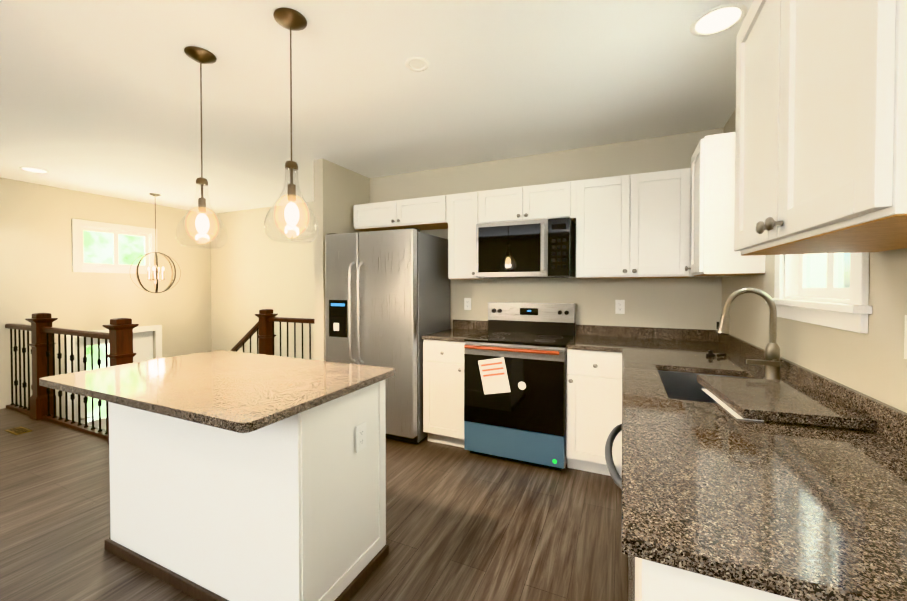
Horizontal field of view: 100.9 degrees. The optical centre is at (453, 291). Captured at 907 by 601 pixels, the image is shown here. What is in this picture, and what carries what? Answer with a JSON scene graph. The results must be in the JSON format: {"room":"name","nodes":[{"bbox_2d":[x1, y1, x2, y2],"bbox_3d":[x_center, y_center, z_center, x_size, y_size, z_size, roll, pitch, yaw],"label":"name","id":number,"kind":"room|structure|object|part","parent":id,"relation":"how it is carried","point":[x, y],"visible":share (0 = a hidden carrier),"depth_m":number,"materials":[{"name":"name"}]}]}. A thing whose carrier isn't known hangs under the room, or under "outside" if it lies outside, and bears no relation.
{"room":"kitchen","nodes":[
{"label":"kitchen","id":0,"kind":"room"},
{"bbox_2d":[0,178,211,417],"bbox_3d":[-5.504,0.799,2.884,0.150,4.030,7.500,0,1,24],"label":"wall","id":1,"kind":"structure","parent":0,"point":[38,274],"depth_m":4.65,"materials":[{"name":"beige paint"}]},
{"bbox_2d":[66,325,161,420],"bbox_3d":[-4.500,1.533,5.021,0.098,2.094,1.030,0,1,24],"label":"door frame","id":2,"kind":"structure","parent":1,"relation":"in","point":[157,329],"depth_m":4.80,"materials":[{"name":"white"}]},
{"bbox_3d":[-4.580,1.167,4.952,0.005,0.969,0.419,0,1,24],"label":"glass","id":3,"kind":"part","parent":2,"relation":"part of","materials":[{"name":"clear glass"}]},
{"bbox_2d":[74,331,152,429],"bbox_3d":[-4.516,1.571,5.029,0.104,2.012,0.872,0,1,24],"label":"front door","id":4,"kind":"structure","parent":2,"relation":"attached to","point":[143,346],"depth_m":4.91,"materials":[{"name":"white"}]},
{"bbox_2d":[72,219,156,273],"bbox_3d":[-4.522,-0.574,5.015,0.158,0.650,0.910,0,1,24],"label":"window","id":5,"kind":"structure","parent":1,"relation":"in","point":[79,227],"depth_m":4.95,"materials":[{"name":"white"}]},
{"bbox_3d":[-4.521,-0.574,5.014,0.004,0.406,0.666,0,1,24],"label":"glass","id":6,"kind":"part","parent":5,"relation":"part of","materials":[{"name":"green"}]},
{"bbox_2d":[210,202,314,359],"bbox_3d":[-2.283,0.759,5.465,3.610,4.030,0.150,0,1,24],"label":"wall","id":7,"kind":"structure","parent":0,"point":[255,269],"depth_m":5.64,"materials":[{"name":"beige paint"}]},
{"bbox_2d":[0,408,628,600],"bbox_3d":[-2.523,1.437,1.049,6.800,0.250,6.280,0,1,24],"label":"floor","id":8,"kind":"structure","parent":0,"point":[54,506],"depth_m":2.05,"materials":[{"name":"brown wood"}]},
{"bbox_2d":[5,427,31,434],"bbox_3d":[-3.991,1.272,3.440,0.240,0.005,0.100,0,1,24],"label":"floor vent","id":9,"kind":"object","parent":8,"relation":"in","point":[18,430],"visible":1,"depth_m":3.43,"materials":[{"name":"gold metal"}]},
{"bbox_2d":[5,312,138,442],"bbox_3d":[-3.808,0.842,3.635,2.327,1.260,0.176,0,1,24],"label":"railing","id":10,"kind":"object","parent":8,"relation":"on","point":[42,399],"visible":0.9,"depth_m":3.69,"materials":[{"name":"brown wood"}]},
{"bbox_2d":[104,382,388,600],"bbox_3d":[-1.036,0.854,1.873,1.330,0.889,0.579,0,1,24],"label":"kitchen island","id":11,"kind":"object","parent":8,"relation":"on","point":[239,476],"depth_m":1.57,"materials":[{"name":"white wood"}]},
{"bbox_2d":[39,350,394,433],"bbox_3d":[-1.062,0.395,1.758,1.350,0.030,0.820,0,1,24],"label":"island countertop","id":12,"kind":"structure","parent":11,"relation":"on","point":[237,392],"depth_m":1.55,"materials":[{"name":"brown stone"}]},
{"bbox_2d":[356,421,365,452],"bbox_3d":[-0.412,0.647,1.672,0.007,0.115,0.070,0,1,24],"label":"outlet","id":13,"kind":"object","parent":11,"relation":"attached to","point":[360,425],"depth_m":1.67,"materials":[{"name":"white plastic"}]},
{"bbox_2d":[325,227,449,443],"bbox_3d":[-0.615,0.371,3.513,0.928,1.805,0.790,0,1,24],"label":"refrigerator","id":14,"kind":"object","parent":8,"relation":"on","point":[387,298],"visible":0.85,"depth_m":3.17,"materials":[{"name":"grey metal"}]},
{"bbox_2d":[423,331,486,447],"bbox_3d":[0.045,0.834,3.333,0.383,0.884,0.628,0,1,24],"label":"base cabinet","id":15,"kind":"object","parent":8,"relation":"on","point":[443,363],"depth_m":3.06,"materials":[{"name":"white wood"}]},
{"bbox_2d":[422,327,485,338],"bbox_3d":[0.038,0.377,3.312,0.383,0.029,0.619,0,1,24],"label":"countertop","id":16,"kind":"structure","parent":15,"relation":"on","point":[456,332],"depth_m":3.20,"materials":[{"name":"brown stone"}]},
{"bbox_2d":[464,302,574,470],"bbox_3d":[0.548,0.691,3.041,0.764,1.180,0.708,0,1,24],"label":"range","id":17,"kind":"object","parent":8,"relation":"on","point":[515,357],"visible":1,"depth_m":2.81,"materials":[{"name":"silver metal"}]},
{"bbox_2d":[566,347,621,486],"bbox_3d":[1.099,0.841,2.860,0.382,0.884,0.628,0,1,24],"label":"base cabinet","id":18,"kind":"object","parent":8,"relation":"on","point":[593,378],"depth_m":2.58,"materials":[{"name":"white wood"}]},
{"bbox_2d":[566,335,737,354],"bbox_3d":[1.379,0.386,2.709,1.012,0.029,0.619,0,1,24],"label":"countertop","id":19,"kind":"structure","parent":18,"relation":"on","point":[599,342],"depth_m":2.65,"materials":[{"name":"brown stone"}]},
{"bbox_2d":[628,559,785,600],"bbox_3d":[0.671,0.875,0.646,0.646,0.884,0.320,0,1,24],"label":"base cabinet","id":20,"kind":"object","parent":8,"relation":"on","point":[646,582],"depth_m":0.61,"materials":[{"name":"white wood"}]},
{"bbox_2d":[605,424,634,600],"bbox_3d":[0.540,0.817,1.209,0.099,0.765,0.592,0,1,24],"label":"dishwasher","id":21,"kind":"object","parent":20,"relation":"in","point":[612,469],"depth_m":1.12,"materials":[{"name":"silver metal"}]},
{"bbox_2d":[314,159,369,360],"bbox_3d":[-0.984,0.780,4.086,0.110,4.030,1.300,0,1,24],"label":"wall","id":22,"kind":"structure","parent":0,"point":[340,192],"depth_m":3.50,"materials":[{"name":"beige paint"}]},
{"bbox_2d":[0,0,752,213],"bbox_3d":[-2.335,-1.244,1.428,7.100,0.100,7.500,0,1,24],"label":"ceiling","id":23,"kind":"structure","parent":0,"point":[100,97],"depth_m":2.21,"materials":[{"name":"white paint"}]},
{"bbox_2d":[19,167,49,172],"bbox_3d":[-4.226,-1.227,3.781,0.206,0.006,0.206,0,1,24],"label":"recessed light","id":24,"kind":"object","parent":23,"relation":"in","point":[31,169],"visible":0.98,"depth_m":3.78,"materials":[{"name":"white"}]},
{"bbox_2d":[129,193,180,292],"bbox_3d":[-3.802,-0.613,4.784,0.506,1.264,0.498,0,1,24],"label":"chandelier","id":25,"kind":"object","parent":23,"relation":"hanging from","point":[155,269],"visible":1,"depth_m":4.77,"materials":[{"name":"bronze"}]},
{"bbox_2d":[175,46,227,248],"bbox_3d":[-1.280,-0.714,1.905,0.224,0.974,0.224,0,1,24],"label":"pendant light","id":26,"kind":"object","parent":23,"relation":"hanging from","point":[201,56],"visible":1,"depth_m":1.89,"materials":[{"name":"glass"},{"name":"bronze"}]},
{"bbox_3d":[-1.280,-0.387,1.910,0.224,0.320,0.224,0,1,24],"label":"lamp shade","id":27,"kind":"part","parent":26,"relation":"part of","materials":[{"name":"clear glass"}]},
{"bbox_3d":[-1.280,-0.346,1.910,0.060,0.105,0.060,0,1,24],"label":"bulb","id":28,"kind":"part","parent":26,"relation":"part of","materials":[{"name":"white glass"}]},
{"bbox_2d":[264,7,318,243],"bbox_3d":[-0.714,-0.710,1.650,0.224,0.974,0.224,0,1,24],"label":"pendant light","id":29,"kind":"object","parent":23,"relation":"hanging from","point":[290,19],"visible":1,"depth_m":1.64,"materials":[{"name":"clear glass"}]},
{"bbox_3d":[-0.714,-0.383,1.655,0.224,0.320,0.224,0,1,24],"label":"lamp shade","id":30,"kind":"part","parent":29,"relation":"part of","materials":[{"name":"clear glass"}]},
{"bbox_3d":[-0.714,-0.343,1.656,0.060,0.105,0.060,0,1,24],"label":"bulb","id":31,"kind":"part","parent":29,"relation":"part of","materials":[{"name":"white glass"}]},
{"bbox_2d":[405,57,428,71],"bbox_3d":[-0.191,-1.199,1.978,0.126,0.006,0.126,0,1,24],"label":"ceiling detector","id":32,"kind":"object","parent":23,"relation":"attached to","point":[418,64],"visible":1,"depth_m":1.97,"materials":[{"name":"white plastic"}]},
{"bbox_2d":[690,3,746,36],"bbox_3d":[1.165,-1.194,1.653,0.206,0.006,0.206,0,1,24],"label":"recessed light","id":33,"kind":"object","parent":23,"relation":"in","point":[718,19],"visible":1,"depth_m":1.65,"materials":[{"name":"white plastic"}]},
{"bbox_2d":[370,128,723,334],"bbox_3d":[0.641,0.024,3.481,3.340,2.500,0.150,0,1,24],"label":"wall","id":34,"kind":"structure","parent":0,"point":[688,303],"depth_m":3.18,"materials":[{"name":"beige paint"}]},
{"bbox_2d":[354,200,403,231],"bbox_3d":[-0.679,-0.753,3.794,0.568,0.245,0.339,0,1,24],"label":"upper cabinet","id":35,"kind":"object","parent":34,"relation":"attached to","point":[379,216],"depth_m":3.65,"materials":[{"name":"white wood"}]},
{"bbox_2d":[402,194,449,229],"bbox_3d":[-0.250,-0.750,3.601,0.584,0.245,0.339,0,1,24],"label":"upper cabinet","id":36,"kind":"object","parent":34,"relation":"attached to","point":[433,212],"depth_m":3.44,"materials":[{"name":"white wood"}]},
{"bbox_2d":[464,298,470,309],"bbox_3d":[0.137,0.116,3.622,0.070,0.115,0.007,0,1,24],"label":"electrical outlet","id":37,"kind":"object","parent":34,"relation":"attached to","point":[467,303],"visible":1,"depth_m":3.62,"materials":[{"name":"white plastic"}]},
{"bbox_2d":[446,191,490,279],"bbox_3d":[0.148,-0.495,3.426,0.288,0.750,0.339,0,1,24],"label":"upper cabinet","id":38,"kind":"object","parent":34,"relation":"attached to","point":[461,228],"depth_m":3.28,"materials":[{"name":"white wood"}]},
{"bbox_2d":[478,180,577,223],"bbox_3d":[0.645,-0.723,3.199,0.802,0.287,0.339,0,1,24],"label":"upper cabinet","id":39,"kind":"object","parent":34,"relation":"attached to","point":[560,199],"depth_m":3.03,"materials":[{"name":"white wood"}]},
{"bbox_2d":[476,217,575,278],"bbox_3d":[0.606,-0.346,3.155,0.760,0.455,0.459,0,1,24],"label":"microwave","id":40,"kind":"object","parent":39,"relation":"attached to","point":[542,248],"visible":1,"depth_m":2.98,"materials":[{"name":"silver metal"}]},
{"bbox_2d":[615,300,624,313],"bbox_3d":[1.364,0.122,3.070,0.070,0.115,0.007,0,1,24],"label":"electrical outlet","id":41,"kind":"object","parent":34,"relation":"attached to","point":[619,306],"visible":1,"depth_m":3.07,"materials":[{"name":"white plastic"}]},
{"bbox_2d":[574,169,677,278],"bbox_3d":[1.354,-0.487,2.884,0.754,0.750,0.339,0,1,24],"label":"upper cabinet","id":42,"kind":"object","parent":34,"relation":"attached to","point":[627,225],"depth_m":2.74,"materials":[{"name":"white wood"}]},
{"bbox_2d":[622,347,906,600],"bbox_3d":[0.996,0.406,1.419,0.653,0.029,2.049,0,1,24],"label":"countertop","id":43,"kind":"structure","parent":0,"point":[779,510],"depth_m":0.74,"materials":[{"name":"stone"}]},
{"bbox_2d":[657,370,746,402],"bbox_3d":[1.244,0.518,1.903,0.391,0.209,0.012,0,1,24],"label":"sink","id":44,"kind":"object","parent":43,"relation":"in","point":[680,386],"depth_m":1.92,"materials":[{"name":"grey metal"}]},
{"bbox_2d":[706,350,725,356],"bbox_3d":[1.539,0.361,2.194,0.106,0.034,0.061,0,1,24],"label":"stopper","id":45,"kind":"object","parent":43,"relation":"on","point":[710,353],"visible":1,"depth_m":2.19,"materials":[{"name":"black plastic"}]},
{"bbox_2d":[716,287,780,379],"bbox_3d":[1.309,0.183,1.660,0.235,0.407,0.088,0,1,24],"label":"faucet","id":46,"kind":"object","parent":43,"relation":"on","point":[772,363],"depth_m":1.63,"materials":[{"name":"silver metal"}]},
{"bbox_2d":[697,375,873,429],"bbox_3d":[1.105,0.374,1.330,0.325,0.034,0.470,0,1,18],"label":"board","id":47,"kind":"object","parent":43,"relation":"on","point":[754,399],"visible":1,"depth_m":1.22,"materials":[{"name":"brown stone"}]},
{"bbox_2d":[722,109,906,412],"bbox_3d":[0.712,0.207,-0.249,0.150,2.750,6.900,0,1,24],"label":"wall","id":48,"kind":"structure","parent":0,"point":[872,362],"depth_m":1.20,"materials":[{"name":"beige paint"}]},
{"bbox_2d":[678,168,728,277],"bbox_3d":[1.666,-0.479,2.426,0.310,0.750,0.279,0,1,24],"label":"upper cabinet","id":49,"kind":"object","parent":48,"relation":"attached to","point":[683,174],"depth_m":2.59,"materials":[{"name":"white wood"}]},
{"bbox_2d":[686,133,764,275],"bbox_3d":[1.551,-0.475,2.143,0.288,0.750,0.329,0,1,24],"label":"upper cabinet","id":50,"kind":"object","parent":48,"relation":"attached to","point":[706,218],"depth_m":2.03,"materials":[{"name":"white wood"}]},
{"bbox_2d":[726,0,906,259],"bbox_3d":[0.921,-0.475,0.808,0.343,0.720,0.760,0,1,24],"label":"upper cabinet","id":51,"kind":"object","parent":48,"relation":"attached to","point":[808,155],"depth_m":0.74,"materials":[{"name":"white wood"}]},
{"bbox_2d":[766,252,871,333],"bbox_3d":[1.437,-0.329,1.423,0.185,0.900,0.750,0,1,24],"label":"window","id":52,"kind":"structure","parent":48,"relation":"in","point":[805,276],"depth_m":1.41,"materials":[{"name":"white"}]},
{"bbox_3d":[1.448,-0.339,1.418,0.004,0.646,0.476,0,1,24],"label":"glass","id":53,"kind":"part","parent":52,"relation":"part of","materials":[{"name":"clear glass"}]},
{"bbox_2d":[904,315,906,358],"bbox_3d":[1.165,0.119,0.927,0.014,0.115,0.116,0,1,24],"label":"outlet","id":54,"kind":"object","parent":48,"relation":"attached to","point":[905,343],"visible":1,"depth_m":0.98,"materials":[{"name":"white plastic"}]},
{"bbox_3d":[-3.197,2.023,4.194,1.498,1.139,1.384,0,1,24],"label":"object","id":55,"kind":"object","parent":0,"visible":0},
{"bbox_2d":[230,309,314,358],"bbox_3d":[-2.449,1.393,4.535,2.922,2.388,0.176,0,1,24],"label":"railing","id":56,"kind":"object","parent":55,"relation":"on","point":[264,324],"visible":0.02,"depth_m":4.36,"materials":[{"name":"brown wood"}]},
{"label":"outside","id":57,"kind":"structure","parent":0,"visible":0},
{"bbox_2d":[83,231,143,420],"bbox_3d":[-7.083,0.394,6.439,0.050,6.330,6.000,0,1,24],"label":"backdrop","id":58,"kind":"structure","parent":57,"point":[105,248],"depth_m":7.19,"materials":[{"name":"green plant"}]}
]}

